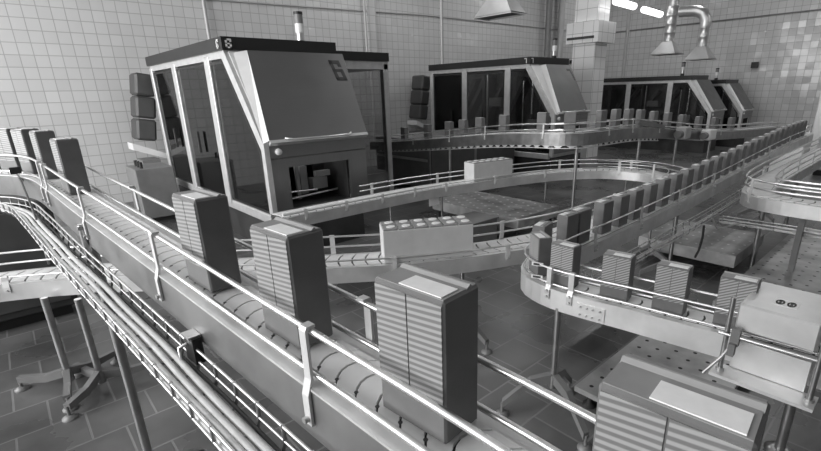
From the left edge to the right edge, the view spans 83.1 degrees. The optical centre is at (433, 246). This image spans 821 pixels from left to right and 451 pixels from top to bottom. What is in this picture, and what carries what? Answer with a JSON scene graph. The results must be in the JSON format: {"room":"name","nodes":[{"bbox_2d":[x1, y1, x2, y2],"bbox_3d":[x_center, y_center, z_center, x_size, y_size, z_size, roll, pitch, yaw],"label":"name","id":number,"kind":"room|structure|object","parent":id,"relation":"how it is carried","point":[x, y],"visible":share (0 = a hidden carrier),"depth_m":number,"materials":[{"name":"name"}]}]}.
{"room":"processing plant","nodes":[
{"label":"processing plant","id":0,"kind":"room"},
{"bbox_2d":[0,0,575,202],"bbox_3d":[-1.750,-4.153,9.692,21.100,5.000,0.200,-17,24,-40],"label":"wall","id":1,"kind":"structure","parent":0,"point":[66,66],"depth_m":7.35,"materials":[{"name":"tile"}]},
{"bbox_2d":[365,0,381,165],"bbox_3d":[-1.298,-4.241,9.923,0.200,5.000,0.070,-17,24,-40],"label":"trim","id":2,"kind":"structure","parent":1,"relation":"attached to","point":[370,4],"depth_m":10.08,"materials":[{"name":"metal"}]},
{"bbox_2d":[208,0,565,30],"bbox_3d":[-1.691,-4.750,9.392,20.680,0.348,0.028,-17,24,-40],"label":"trim","id":3,"kind":"structure","parent":1,"relation":"attached to","point":[208,0],"depth_m":9.40,"materials":[{"name":"grey paint"}]},
{"bbox_2d":[0,141,820,450],"bbox_3d":[2.713,-0.265,5.953,21.100,0.200,13.200,-17,24,-40],"label":"floor","id":4,"kind":"structure","parent":0,"point":[519,329],"depth_m":3.03,"materials":[{"name":"tile"}]},
{"bbox_2d":[0,194,77,331],"bbox_3d":[-3.514,0.120,3.484,1.120,0.920,0.998,-17,24,-40],"label":"conveyor","id":5,"kind":"object","parent":4,"relation":"on","point":[13,236],"visible":0.52,"depth_m":3.37,"materials":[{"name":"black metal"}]},
{"bbox_2d":[127,72,166,163],"bbox_3d":[-4.357,-1.598,7.047,0.475,1.954,0.400,-17,24,-40],"label":"magazine","id":6,"kind":"object","parent":4,"relation":"on","point":[142,105],"visible":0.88,"depth_m":6.80,"materials":[{"name":"metal"}]},
{"bbox_2d":[125,160,177,220],"bbox_3d":[-3.901,-0.802,6.453,0.460,0.800,0.600,-17,24,-40],"label":"base cabinet","id":7,"kind":"object","parent":4,"relation":"on","point":[157,180],"visible":0.88,"depth_m":6.24,"materials":[{"name":"grey metal"}]},
{"bbox_2d":[145,11,393,245],"bbox_3d":[-1.826,-1.737,6.372,2.680,2.530,3.738,-17,24,-40],"label":"machine","id":8,"kind":"object","parent":4,"relation":"on","point":[269,126],"visible":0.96,"depth_m":5.00,"materials":[{"name":"metal"}]},
{"bbox_2d":[233,50,367,145],"bbox_3d":[-1.295,-1.560,4.791,1.315,0.886,0.722,-17,24,-40],"label":"hood","id":9,"kind":"object","parent":8,"relation":"attached to","point":[281,97],"depth_m":4.69,"materials":[{"name":"grey metal"}]},
{"bbox_2d":[0,154,595,450],"bbox_3d":[-0.892,0.508,1.433,4.394,1.366,0.990,8,21,27],"label":"conveyor","id":10,"kind":"object","parent":4,"relation":"on","point":[331,387],"visible":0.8,"depth_m":0.82,"materials":[{"name":"grey metal"}]},
{"bbox_2d":[0,127,21,170],"bbox_3d":[-2.045,-0.469,2.242,0.120,0.205,0.069,4,19,16],"label":"carton","id":11,"kind":"object","parent":10,"relation":"on","point":[7,146],"visible":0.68,"depth_m":2.21,"materials":[{"name":"grey cardboard"}]},
{"bbox_2d":[0,131,14,160],"bbox_3d":[-2.055,-0.478,2.205,0.114,0.142,0.002,4,19,16],"label":"print","id":12,"kind":"object","parent":11,"relation":"attached to","point":[7,146],"depth_m":2.20},
{"bbox_2d":[10,127,40,173],"bbox_3d":[-1.895,-0.451,2.174,0.120,0.205,0.069,9,21,29],"label":"carton","id":13,"kind":"object","parent":10,"relation":"on","point":[22,142],"visible":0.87,"depth_m":2.13,"materials":[{"name":"grey cardboard"}]},
{"bbox_2d":[10,131,29,162],"bbox_3d":[-1.912,-0.461,2.140,0.114,0.142,0.002,9,21,29],"label":"print","id":14,"kind":"object","parent":13,"relation":"attached to","point":[20,138],"depth_m":2.13},
{"bbox_2d":[29,129,58,178],"bbox_3d":[-1.705,-0.409,2.043,0.120,0.205,0.069,15,24,39],"label":"carton","id":15,"kind":"object","parent":10,"relation":"on","point":[41,145],"visible":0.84,"depth_m":2.00,"materials":[{"name":"grey cardboard"}]},
{"bbox_2d":[29,133,42,165],"bbox_3d":[-1.728,-0.420,2.013,0.114,0.142,0.002,15,24,39],"label":"print","id":16,"kind":"object","parent":15,"relation":"attached to","point":[32,136],"depth_m":2.00},
{"bbox_2d":[49,136,90,193],"bbox_3d":[-1.388,-0.311,1.767,0.120,0.205,0.069,15,25,41],"label":"carton","id":17,"kind":"object","parent":10,"relation":"on","point":[66,151],"visible":0.88,"depth_m":1.73,"materials":[{"name":"grey cardboard"}]},
{"bbox_2d":[49,140,64,176],"bbox_3d":[-1.411,-0.322,1.737,0.114,0.142,0.002,15,25,41],"label":"print","id":18,"kind":"object","parent":17,"relation":"attached to","point":[53,144],"depth_m":1.73},
{"bbox_2d":[76,224,92,264],"bbox_3d":[-1.156,-0.005,1.536,0.019,0.140,0.040,-17,24,-40],"label":"bracket","id":19,"kind":"object","parent":10,"relation":"attached to","point":[85,244],"visible":0.68,"depth_m":1.52,"materials":[{"name":"silver metal"}]},
{"bbox_2d":[0,196,313,450],"bbox_3d":[-0.731,0.226,1.137,3.938,0.250,0.260,13,23,37],"label":"pipes","id":20,"kind":"object","parent":10,"relation":"hanging from","point":[211,436],"visible":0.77,"depth_m":1.04,"materials":[{"name":"metal"}]},
{"bbox_2d":[1,210,228,450],"bbox_3d":[-0.728,0.253,1.104,3.871,0.200,0.186,13,23,37],"label":"cable","id":21,"kind":"object","parent":20,"relation":"in","point":[205,426],"visible":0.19,"depth_m":0.95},
{"bbox_2d":[2,208,245,450],"bbox_3d":[-0.724,0.249,1.116,3.882,0.202,0.192,13,23,37],"label":"cable","id":22,"kind":"object","parent":20,"relation":"in","point":[231,440],"visible":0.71,"depth_m":1.01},
{"bbox_2d":[0,206,257,450],"bbox_3d":[-0.721,0.242,1.129,3.896,0.203,0.199,13,23,37],"label":"cable","id":23,"kind":"object","parent":20,"relation":"in","point":[191,388],"visible":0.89,"depth_m":1.03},
{"bbox_2d":[0,204,274,450],"bbox_3d":[-0.717,0.235,1.144,3.913,0.209,0.205,13,23,37],"label":"cable","id":24,"kind":"object","parent":20,"relation":"in","point":[221,405],"visible":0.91,"depth_m":1.03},
{"bbox_2d":[20,207,281,450],"bbox_3d":[-0.712,0.234,1.162,3.927,0.198,0.209,13,23,37],"label":"cable","id":25,"kind":"object","parent":20,"relation":"in","point":[204,377],"visible":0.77,"depth_m":1.00,"materials":[{"name":"grey plastic"}]},
{"bbox_2d":[177,328,205,364],"bbox_3d":[-0.527,0.221,1.001,0.048,0.064,0.042,15,24,40],"label":"junction box","id":26,"kind":"object","parent":20,"relation":"attached to","point":[192,338],"visible":1,"depth_m":0.99,"materials":[{"name":"black plastic"}]},
{"bbox_2d":[172,188,241,292],"bbox_3d":[-0.494,-0.017,1.010,0.120,0.205,0.069,15,24,40],"label":"carton","id":27,"kind":"object","parent":10,"relation":"on","point":[203,218],"visible":0.98,"depth_m":0.97,"materials":[{"name":"grey cardboard"}]},
{"bbox_2d":[172,197,205,269],"bbox_3d":[-0.517,-0.028,0.980,0.114,0.142,0.002,15,24,40],"label":"print","id":28,"kind":"object","parent":27,"relation":"attached to","point":[189,211],"depth_m":0.96},
{"bbox_2d":[250,216,332,348],"bbox_3d":[-0.249,0.060,0.813,0.120,0.205,0.069,15,24,40],"label":"carton","id":29,"kind":"object","parent":10,"relation":"on","point":[289,255],"visible":0.89,"depth_m":0.78,"materials":[{"name":"grey cardboard"}]},
{"bbox_2d":[250,229,295,316],"bbox_3d":[-0.272,0.049,0.783,0.114,0.142,0.002,15,24,40],"label":"print","id":30,"kind":"object","parent":29,"relation":"attached to","point":[274,250],"depth_m":0.77},
{"bbox_2d":[374,263,477,443],"bbox_3d":[-0.009,0.136,0.614,0.120,0.205,0.069,15,24,40],"label":"carton","id":31,"kind":"object","parent":10,"relation":"on","point":[427,319],"visible":0.92,"depth_m":0.58,"materials":[{"name":"grey cardboard"}]},
{"bbox_2d":[374,283,442,405],"bbox_3d":[-0.032,0.125,0.584,0.114,0.142,0.002,15,24,40],"label":"print","id":32,"kind":"object","parent":31,"relation":"attached to","point":[409,315],"depth_m":0.58},
{"bbox_2d":[592,353,770,450],"bbox_3d":[0.217,0.218,0.430,0.120,0.205,0.069,15,24,40],"label":"carton","id":33,"kind":"object","parent":10,"relation":"on","point":[643,404],"visible":1,"depth_m":0.39,"materials":[{"name":"grey cardboard"}]},
{"bbox_2d":[594,390,749,450],"bbox_3d":[0.194,0.207,0.400,0.114,0.142,0.002,15,24,40],"label":"print","id":34,"kind":"object","parent":33,"relation":"attached to","point":[626,420],"depth_m":0.39},
{"bbox_2d":[0,159,683,422],"bbox_3d":[-0.309,0.067,3.643,7.128,0.774,2.277,-14,22,-34],"label":"conveyor","id":35,"kind":"object","parent":4,"relation":"on","point":[42,283],"visible":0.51,"depth_m":2.84,"materials":[{"name":"metal"}]},
{"bbox_2d":[379,215,472,263],"bbox_3d":[-0.044,-0.050,2.812,0.540,0.208,0.190,-5,19,-11],"label":"tray","id":36,"kind":"object","parent":35,"relation":"on","point":[398,238],"visible":0.99,"depth_m":2.73,"materials":[{"name":"plastic"}]},
{"bbox_2d":[464,157,512,181],"bbox_3d":[0.625,-0.876,5.232,0.540,0.208,0.190,-12,21,-28],"label":"tray","id":37,"kind":"object","parent":35,"relation":"on","point":[482,168],"visible":1,"depth_m":5.14,"materials":[{"name":"cardboard"}]},
{"bbox_2d":[407,75,429,132],"bbox_3d":[-0.332,-2.950,10.795,0.475,1.954,0.400,-17,24,-40],"label":"magazine","id":38,"kind":"object","parent":4,"relation":"on","point":[420,87],"visible":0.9,"depth_m":10.56,"materials":[{"name":"metal"}]},
{"bbox_2d":[376,128,514,187],"bbox_3d":[0.257,-1.670,8.654,2.220,0.860,1.465,-17,24,-40],"label":"base cabinet","id":39,"kind":"object","parent":4,"relation":"on","point":[413,163],"visible":0.3,"depth_m":7.88,"materials":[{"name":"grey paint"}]},
{"bbox_2d":[451,211,498,242],"bbox_3d":[0.389,-0.120,4.803,0.470,0.360,0.350,-17,24,-40],"label":"box","id":40,"kind":"object","parent":4,"relation":"on","point":[477,218],"visible":0.35,"depth_m":4.72,"materials":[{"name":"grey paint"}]},
{"bbox_2d":[433,191,558,235],"bbox_3d":[0.728,-0.388,5.673,0.760,0.300,1.350,-17,24,-40],"label":"step platform","id":41,"kind":"object","parent":4,"relation":"on","point":[506,208],"visible":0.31,"depth_m":5.46,"materials":[{"name":"grey metal"}]},
{"bbox_2d":[428,38,590,172],"bbox_3d":[1.517,-2.922,9.673,1.290,2.530,3.364,-17,24,-40],"label":"machine","id":42,"kind":"object","parent":4,"relation":"on","point":[520,88],"visible":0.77,"depth_m":9.17,"materials":[{"name":"metal"}]},
{"bbox_2d":[440,0,443,63],"bbox_3d":[0.159,-5.278,9.545,0.057,2.860,0.060,-17,24,-40],"label":"pole","id":43,"kind":"object","parent":42,"relation":"on","point":[441,1],"visible":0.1,"depth_m":9.76,"materials":[{"name":"metal"}]},
{"bbox_2d":[541,64,590,114],"bbox_3d":[2.457,-2.939,8.642,1.215,0.886,0.650,-17,24,-40],"label":"hood","id":44,"kind":"object","parent":42,"relation":"attached to","point":[559,85],"depth_m":8.58,"materials":[{"name":"grey metal"}]},
{"bbox_2d":[544,0,552,57],"bbox_3d":[3.388,-5.655,13.811,0.171,5.000,0.180,-17,24,-40],"label":"drain pipe","id":45,"kind":"object","parent":4,"relation":"on","point":[549,4],"visible":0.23,"depth_m":13.51,"materials":[{"name":"grey metal"}]},
{"bbox_2d":[556,0,565,57],"bbox_3d":[3.866,-5.806,14.226,0.190,5.000,0.200,-17,24,-40],"label":"drain pipe","id":46,"kind":"object","parent":4,"relation":"on","point":[562,3],"visible":0.32,"depth_m":13.89,"materials":[{"name":"grey metal"}]},
{"bbox_2d":[370,119,780,227],"bbox_3d":[2.467,-1.796,8.255,6.250,1.253,4.782,-17,24,-40],"label":"conveyor","id":47,"kind":"object","parent":4,"relation":"on","point":[594,136],"visible":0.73,"depth_m":5.75,"materials":[{"name":"grey metal"}]},
{"bbox_2d":[445,121,453,136],"bbox_3d":[0.219,-1.619,6.392,0.069,0.205,0.120,-14,22,-34],"label":"carton","id":48,"kind":"object","parent":47,"relation":"on","point":[449,125],"visible":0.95,"depth_m":6.36,"materials":[{"name":"grey"}]},
{"bbox_2d":[458,119,467,135],"bbox_3d":[0.397,-1.579,6.152,0.069,0.205,0.120,-15,23,-34],"label":"carton","id":49,"kind":"object","parent":47,"relation":"on","point":[462,123],"visible":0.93,"depth_m":6.12,"materials":[{"name":"grey"}]},
{"bbox_2d":[475,117,484,133],"bbox_3d":[0.595,-1.535,5.890,0.069,0.205,0.120,-15,23,-35],"label":"carton","id":50,"kind":"object","parent":47,"relation":"on","point":[479,121],"visible":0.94,"depth_m":5.85,"materials":[{"name":"grey"}]},
{"bbox_2d":[499,115,509,132],"bbox_3d":[0.851,-1.472,5.553,0.069,0.205,0.120,-14,23,-34],"label":"carton","id":51,"kind":"object","parent":47,"relation":"on","point":[503,119],"visible":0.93,"depth_m":5.52,"materials":[{"name":"grey"}]},
{"bbox_2d":[536,112,549,131],"bbox_3d":[1.209,-1.372,5.101,0.069,0.205,0.120,-16,24,-37],"label":"carton","id":52,"kind":"object","parent":47,"relation":"on","point":[542,117],"visible":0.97,"depth_m":5.07,"materials":[{"name":"grey"}]},
{"bbox_2d":[563,112,576,131],"bbox_3d":[1.453,-1.325,4.918,0.120,0.205,0.069,5,19,17],"label":"carton","id":53,"kind":"object","parent":47,"relation":"on","point":[569,117],"visible":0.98,"depth_m":4.88,"materials":[{"name":"grey"}]},
{"bbox_2d":[595,110,606,128],"bbox_3d":[1.851,-1.400,5.107,0.120,0.205,0.069,-17,24,-38],"label":"carton","id":54,"kind":"object","parent":47,"relation":"on","point":[601,115],"visible":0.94,"depth_m":5.07,"materials":[{"name":"grey"}]},
{"bbox_2d":[610,109,621,127],"bbox_3d":[2.099,-1.476,5.329,0.120,0.205,0.069,-18,25,-41],"label":"carton","id":55,"kind":"object","parent":47,"relation":"on","point":[615,113],"visible":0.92,"depth_m":5.29,"materials":[{"name":"grey"}]},
{"bbox_2d":[623,109,633,126],"bbox_3d":[2.343,-1.545,5.555,0.120,0.205,0.069,-18,25,-40],"label":"carton","id":56,"kind":"object","parent":47,"relation":"on","point":[628,113],"visible":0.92,"depth_m":5.52,"materials":[{"name":"grey"}]},
{"bbox_2d":[674,126,691,138],"bbox_3d":[3.429,-1.562,6.383,0.300,0.160,0.140,-17,24,-40],"label":"box","id":57,"kind":"object","parent":47,"relation":"attached to","point":[683,132],"visible":1,"depth_m":6.32,"materials":[{"name":"grey paint"}]},
{"bbox_2d":[699,129,716,139],"bbox_3d":[4.120,-1.676,6.957,0.360,0.150,0.140,-17,24,-40],"label":"box","id":58,"kind":"object","parent":47,"relation":"attached to","point":[706,134],"visible":1,"depth_m":6.88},
{"bbox_2d":[574,307,737,408],"bbox_3d":[1.446,0.693,2.679,1.380,0.120,0.580,-17,24,-40],"label":"step platform","id":59,"kind":"object","parent":4,"relation":"on","point":[686,360],"visible":0.23,"depth_m":2.62,"materials":[{"name":"grey metal"}]},
{"bbox_2d":[496,129,820,450],"bbox_3d":[2.689,-0.346,4.307,1.866,1.000,6.622,10,21,30],"label":"conveyor","id":60,"kind":"object","parent":4,"relation":"on","point":[695,330],"visible":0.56,"depth_m":2.15,"materials":[{"name":"grey metal"}]},
{"bbox_2d":[529,230,551,276],"bbox_3d":[0.534,0.036,2.314,0.069,0.205,0.120,-4,19,-8],"label":"carton","id":61,"kind":"object","parent":60,"relation":"on","point":[540,242],"visible":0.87,"depth_m":2.27,"materials":[{"name":"grey cardboard"}]},
{"bbox_2d":[529,233,538,266],"bbox_3d":[0.501,0.018,2.303,0.002,0.142,0.114,-4,19,-8],"label":"print","id":62,"kind":"object","parent":61,"relation":"attached to","point":[534,237],"depth_m":2.29},
{"bbox_2d":[532,220,552,236],"bbox_3d":[0.587,-0.028,2.500,0.069,0.205,0.120,11,22,32],"label":"carton","id":63,"kind":"object","parent":60,"relation":"on","point":[546,226],"visible":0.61,"depth_m":2.45,"materials":[{"name":"grey"}]},
{"bbox_2d":[550,239,581,286],"bbox_3d":[0.619,0.080,2.174,0.069,0.205,0.120,-18,25,-40],"label":"carton","id":64,"kind":"object","parent":60,"relation":"on","point":[565,255],"visible":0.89,"depth_m":2.14,"materials":[{"name":"grey cardboard"}]},
{"bbox_2d":[550,244,572,277],"bbox_3d":[0.594,0.069,2.146,0.002,0.142,0.114,-18,25,-40],"label":"print","id":65,"kind":"object","parent":64,"relation":"attached to","point":[557,251],"depth_m":2.14},
{"bbox_2d":[556,211,578,242],"bbox_3d":[0.776,-0.094,2.680,0.120,0.205,0.069,-18,25,-40],"label":"carton","id":66,"kind":"object","parent":60,"relation":"on","point":[567,222],"visible":0.82,"depth_m":2.64,"materials":[{"name":"grey cardboard"}]},
{"bbox_2d":[571,206,591,243],"bbox_3d":[0.879,-0.128,2.768,0.120,0.205,0.069,-17,24,-39],"label":"carton","id":67,"kind":"object","parent":60,"relation":"on","point":[584,223],"visible":0.76,"depth_m":2.73,"materials":[{"name":"grey cardboard"}]},
{"bbox_2d":[592,199,613,234],"bbox_3d":[1.074,-0.191,2.929,0.120,0.205,0.069,-17,24,-39],"label":"carton","id":68,"kind":"object","parent":60,"relation":"on","point":[603,209],"visible":0.98,"depth_m":2.89,"materials":[{"name":"grey cardboard"}]},
{"bbox_2d":[599,249,635,301],"bbox_3d":[0.804,0.126,2.021,0.120,0.205,0.069,13,23,36],"label":"carton","id":69,"kind":"object","parent":60,"relation":"on","point":[618,267],"visible":0.96,"depth_m":1.99,"materials":[{"name":"grey cardboard"}]},
{"bbox_2d":[601,255,630,290],"bbox_3d":[0.783,0.115,1.989,0.114,0.142,0.002,13,23,36],"label":"print","id":70,"kind":"object","parent":69,"relation":"attached to","point":[609,266],"depth_m":1.99},
{"bbox_2d":[612,193,629,226],"bbox_3d":[1.236,-0.244,3.068,0.120,0.205,0.069,-17,24,-40],"label":"carton","id":71,"kind":"object","parent":60,"relation":"on","point":[621,200],"visible":0.92,"depth_m":3.03,"materials":[{"name":"grey cardboard"}]},
{"bbox_2d":[627,188,644,219],"bbox_3d":[1.390,-0.296,3.200,0.120,0.205,0.069,-18,24,-40],"label":"carton","id":72,"kind":"object","parent":60,"relation":"on","point":[636,194],"visible":0.82,"depth_m":3.16,"materials":[{"name":"grey cardboard"}]},
{"bbox_2d":[642,182,657,212],"bbox_3d":[1.555,-0.354,3.343,0.120,0.205,0.069,-17,24,-40],"label":"carton","id":73,"kind":"object","parent":60,"relation":"on","point":[651,189],"visible":0.88,"depth_m":3.30,"materials":[{"name":"grey cardboard"}]},
{"bbox_2d":[655,177,670,206],"bbox_3d":[1.722,-0.412,3.485,0.120,0.205,0.069,-17,24,-40],"label":"carton","id":74,"kind":"object","parent":60,"relation":"on","point":[664,183],"visible":0.84,"depth_m":3.45,"materials":[{"name":"grey cardboard"}]},
{"bbox_2d":[651,259,693,315],"bbox_3d":[0.973,0.166,1.885,0.120,0.205,0.069,14,24,39],"label":"carton","id":75,"kind":"object","parent":60,"relation":"on","point":[672,278],"visible":0.96,"depth_m":1.86,"materials":[{"name":"grey cardboard"}]},
{"bbox_2d":[653,265,688,304],"bbox_3d":[0.950,0.155,1.855,0.114,0.142,0.002,14,24,39],"label":"print","id":76,"kind":"object","parent":75,"relation":"attached to","point":[678,281],"depth_m":1.85},
{"bbox_2d":[668,172,682,200],"bbox_3d":[1.889,-0.472,3.627,0.120,0.205,0.069,-17,24,-40],"label":"carton","id":77,"kind":"object","parent":60,"relation":"on","point":[676,178],"visible":0.81,"depth_m":3.58,"materials":[{"name":"grey cardboard"}]},
{"bbox_2d":[680,168,694,194],"bbox_3d":[2.056,-0.532,3.770,0.120,0.205,0.069,-17,24,-40],"label":"carton","id":78,"kind":"object","parent":60,"relation":"on","point":[688,173],"visible":0.82,"depth_m":3.73,"materials":[{"name":"grey cardboard"}]},
{"bbox_2d":[691,163,704,189],"bbox_3d":[2.224,-0.593,3.914,0.120,0.205,0.069,-17,24,-40],"label":"carton","id":79,"kind":"object","parent":60,"relation":"on","point":[699,168],"visible":0.82,"depth_m":3.87,"materials":[{"name":"grey cardboard"}]},
{"bbox_2d":[701,159,714,184],"bbox_3d":[2.393,-0.655,4.057,0.120,0.205,0.069,-17,24,-40],"label":"carton","id":80,"kind":"object","parent":60,"relation":"on","point":[709,164],"visible":0.81,"depth_m":4.01,"materials":[{"name":"grey"}]},
{"bbox_2d":[710,155,723,179],"bbox_3d":[2.563,-0.717,4.202,0.120,0.205,0.069,-17,24,-40],"label":"carton","id":81,"kind":"object","parent":60,"relation":"on","point":[718,161],"visible":0.78,"depth_m":4.16,"materials":[{"name":"grey"}]},
{"bbox_2d":[719,152,731,174],"bbox_3d":[2.733,-0.781,4.346,0.120,0.205,0.069,-17,24,-40],"label":"carton","id":82,"kind":"object","parent":60,"relation":"on","point":[727,155],"visible":0.74,"depth_m":4.30,"materials":[{"name":"grey"}]},
{"bbox_2d":[728,148,739,170],"bbox_3d":[2.904,-0.845,4.491,0.120,0.205,0.069,-17,24,-40],"label":"carton","id":83,"kind":"object","parent":60,"relation":"on","point":[735,151],"visible":0.74,"depth_m":4.45,"materials":[{"name":"grey"}]},
{"bbox_2d":[712,271,761,332],"bbox_3d":[1.143,0.207,1.744,0.120,0.205,0.069,15,24,39],"label":"carton","id":84,"kind":"object","parent":60,"relation":"on","point":[740,286],"visible":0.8,"depth_m":1.72,"materials":[{"name":"grey cardboard"}]},
{"bbox_2d":[715,278,757,317],"bbox_3d":[1.120,0.196,1.714,0.114,0.142,0.002,15,24,39],"label":"print","id":85,"kind":"object","parent":84,"relation":"attached to","point":[728,288],"depth_m":1.72},
{"bbox_2d":[736,145,747,166],"bbox_3d":[3.076,-0.910,4.636,0.120,0.205,0.069,-17,24,-40],"label":"carton","id":86,"kind":"object","parent":60,"relation":"on","point":[743,148],"visible":0.69,"depth_m":4.59,"materials":[{"name":"grey"}]},
{"bbox_2d":[743,142,754,162],"bbox_3d":[3.248,-0.976,4.782,0.120,0.205,0.069,-17,24,-40],"label":"carton","id":87,"kind":"object","parent":60,"relation":"on","point":[750,147],"visible":0.73,"depth_m":4.74,"materials":[{"name":"grey"}]},
{"bbox_2d":[750,139,761,158],"bbox_3d":[3.421,-1.040,4.929,0.120,0.205,0.069,-17,24,-40],"label":"carton","id":88,"kind":"object","parent":60,"relation":"on","point":[757,144],"visible":0.72,"depth_m":4.88,"materials":[{"name":"grey"}]},
{"bbox_2d":[702,282,820,412],"bbox_3d":[1.205,0.319,1.636,0.330,0.307,0.325,-17,24,-40],"label":"machine","id":89,"kind":"object","parent":60,"relation":"attached to","point":[790,316],"visible":1,"depth_m":1.57,"materials":[{"name":"grey metal"}]},
{"bbox_2d":[598,62,726,152],"bbox_3d":[5.979,-3.729,12.362,1.139,2.150,3.177,-17,24,-40],"label":"machine","id":90,"kind":"object","parent":4,"relation":"on","point":[683,94],"visible":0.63,"depth_m":12.00,"materials":[{"name":"metal"}]},
{"bbox_2d":[693,80,726,112],"bbox_3d":[6.849,-3.711,11.382,1.118,0.753,0.614,-17,24,-40],"label":"hood","id":91,"kind":"object","parent":90,"relation":"attached to","point":[706,94],"depth_m":11.26,"materials":[{"name":"metal"}]},
{"bbox_2d":[638,220,763,273],"bbox_3d":[2.638,-0.014,4.578,0.880,0.200,0.840,-17,24,-40],"label":"step platform","id":92,"kind":"object","parent":4,"relation":"on","point":[728,247],"visible":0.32,"depth_m":4.35,"materials":[{"name":"grey metal"}]},
{"bbox_2d":[699,68,754,146],"bbox_3d":[7.432,-4.005,13.282,1.072,2.024,2.990,-17,24,-40],"label":"machine","id":93,"kind":"object","parent":4,"relation":"on","point":[729,91],"visible":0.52,"depth_m":12.42,"materials":[{"name":"metal"}]},
{"bbox_2d":[727,83,754,111],"bbox_3d":[8.251,-3.988,12.359,1.052,0.708,0.578,-17,24,-40],"label":"hood","id":94,"kind":"object","parent":93,"relation":"attached to","point":[735,91],"depth_m":12.22,"materials":[{"name":"metal"}]},
{"bbox_2d":[712,228,820,305],"bbox_3d":[3.121,0.255,3.789,2.500,0.170,0.740,-17,24,-40],"label":"step platform","id":95,"kind":"object","parent":4,"relation":"on","point":[772,268],"visible":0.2,"depth_m":3.79,"materials":[{"name":"grey metal"}]},
{"bbox_2d":[740,138,820,271],"bbox_3d":[4.635,-0.284,4.146,3.771,0.895,2.665,-17,24,-40],"label":"conveyor","id":96,"kind":"object","parent":4,"relation":"on","point":[762,193],"visible":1,"depth_m":3.73,"materials":[{"name":"grey metal"}]},
{"bbox_2d":[591,188,742,279],"bbox_3d":[2.880,-0.470,4.313,5.256,0.145,0.097,-17,24,-40],"label":"cable tray","id":97,"kind":"object","parent":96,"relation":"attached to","point":[668,240],"visible":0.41,"depth_m":3.41,"materials":[{"name":"metal"}]},
{"bbox_2d":[718,216,820,238],"bbox_3d":[3.407,0.024,3.313,0.151,0.053,2.432,-17,24,-40],"label":"cable tray","id":98,"kind":"object","parent":96,"relation":"attached to","point":[745,225],"visible":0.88,"depth_m":3.91,"materials":[{"name":"metal"}]},
{"bbox_2d":[710,215,820,235],"bbox_3d":[3.304,-0.065,3.364,2.232,0.170,0.473,11,22,32],"label":"cable","id":99,"kind":"object","parent":98,"relation":"in","point":[716,227],"visible":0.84,"depth_m":3.85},
{"bbox_2d":[762,124,813,183],"bbox_3d":[5.897,-1.535,7.704,0.500,0.951,0.500,-17,24,-40],"label":"conveyor","id":100,"kind":"object","parent":4,"relation":"on","point":[810,133],"depth_m":7.52,"materials":[{"name":"metal"}]},
{"bbox_2d":[810,93,820,150],"bbox_3d":[8.763,-2.658,9.550,0.715,1.780,1.300,-17,24,-40],"label":"tall cabinet","id":101,"kind":"object","parent":4,"relation":"on","point":[816,130],"visible":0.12,"depth_m":9.79,"materials":[{"name":"metal"}]},
{"bbox_2d":[566,0,616,157],"bbox_3d":[3.578,-4.585,10.600,0.790,5.000,0.795,-17,24,-40],"label":"pillar","id":102,"kind":"structure","parent":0,"point":[591,32],"depth_m":10.45,"materials":[{"name":"tile"}]},
{"bbox_2d":[604,0,820,140],"bbox_3d":[10.404,-5.122,11.718,0.200,5.000,13.000,-17,24,-40],"label":"wall","id":103,"kind":"structure","parent":0,"point":[785,87],"depth_m":13.14,"materials":[{"name":"tile"}]},
{"bbox_2d":[616,9,820,32],"bbox_3d":[10.246,-5.917,11.424,0.036,0.056,12.750,-17,24,-40],"label":"trim","id":104,"kind":"structure","parent":103,"relation":"attached to","point":[813,9],"depth_m":13.10,"materials":[{"name":"grey paint"}]},
{"bbox_3d":[2.595,-5.195,4.303,21.100,0.200,13.200,-17,24,-40],"label":"ceiling","id":105,"kind":"structure","parent":0,"visible":0},
{"bbox_2d":[201,0,210,39],"bbox_3d":[-3.760,-4.347,7.421,0.057,3.100,0.060,-17,24,-40],"label":"pipe","id":106,"kind":"object","parent":105,"relation":"attached to","point":[202,1],"visible":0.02,"depth_m":7.61,"materials":[{"name":"metal"}]},
{"bbox_2d":[363,0,369,77],"bbox_3d":[-1.423,-5.077,9.435,0.053,3.100,0.056,-17,24,-40],"label":"pipe","id":107,"kind":"object","parent":105,"relation":"attached to","point":[364,6],"visible":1,"depth_m":9.61,"materials":[{"name":"metal"}]},
{"bbox_2d":[473,0,526,20],"bbox_3d":[1.273,-5.454,8.714,0.500,2.050,0.960,-17,24,-40],"label":"hood","id":108,"kind":"object","parent":105,"relation":"hanging from","point":[490,10],"visible":1,"depth_m":8.87,"materials":[{"name":"grey metal"}]},
{"bbox_2d":[612,0,636,9],"bbox_3d":[4.173,-6.061,9.856,0.150,1.755,1.103,15,25,41],"label":"lamp","id":109,"kind":"object","parent":105,"relation":"hanging from","point":[629,4],"visible":1,"depth_m":10.05,"materials":[{"name":"grey paint"}]},
{"bbox_2d":[621,9,631,77],"bbox_3d":[5.543,-6.133,13.193,0.086,3.800,0.090,-17,24,-40],"label":"pole","id":110,"kind":"object","parent":105,"relation":"hanging from","point":[629,10],"visible":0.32,"depth_m":13.26,"materials":[{"name":"grey metal"}]},
{"bbox_2d":[641,2,663,17],"bbox_3d":[5.340,-6.492,11.061,0.150,1.755,1.254,15,25,40],"label":"lamp","id":111,"kind":"object","parent":105,"relation":"hanging from","point":[646,9],"visible":1,"depth_m":11.16,"materials":[{"name":"grey paint"}]},
{"bbox_2d":[650,0,683,55],"bbox_3d":[5.919,-6.130,11.348,0.620,2.650,0.620,-17,24,-40],"label":"hood","id":112,"kind":"object","parent":105,"relation":"hanging from","point":[668,46],"visible":1,"depth_m":11.50,"materials":[{"name":"grey metal"}]},
{"bbox_2d":[678,5,715,60],"bbox_3d":[6.365,-5.170,11.181,0.560,1.255,0.900,-17,24,-40],"label":"hood","id":113,"kind":"object","parent":105,"relation":"hanging from","point":[702,51],"visible":1,"depth_m":11.04,"materials":[{"name":"grey metal"}]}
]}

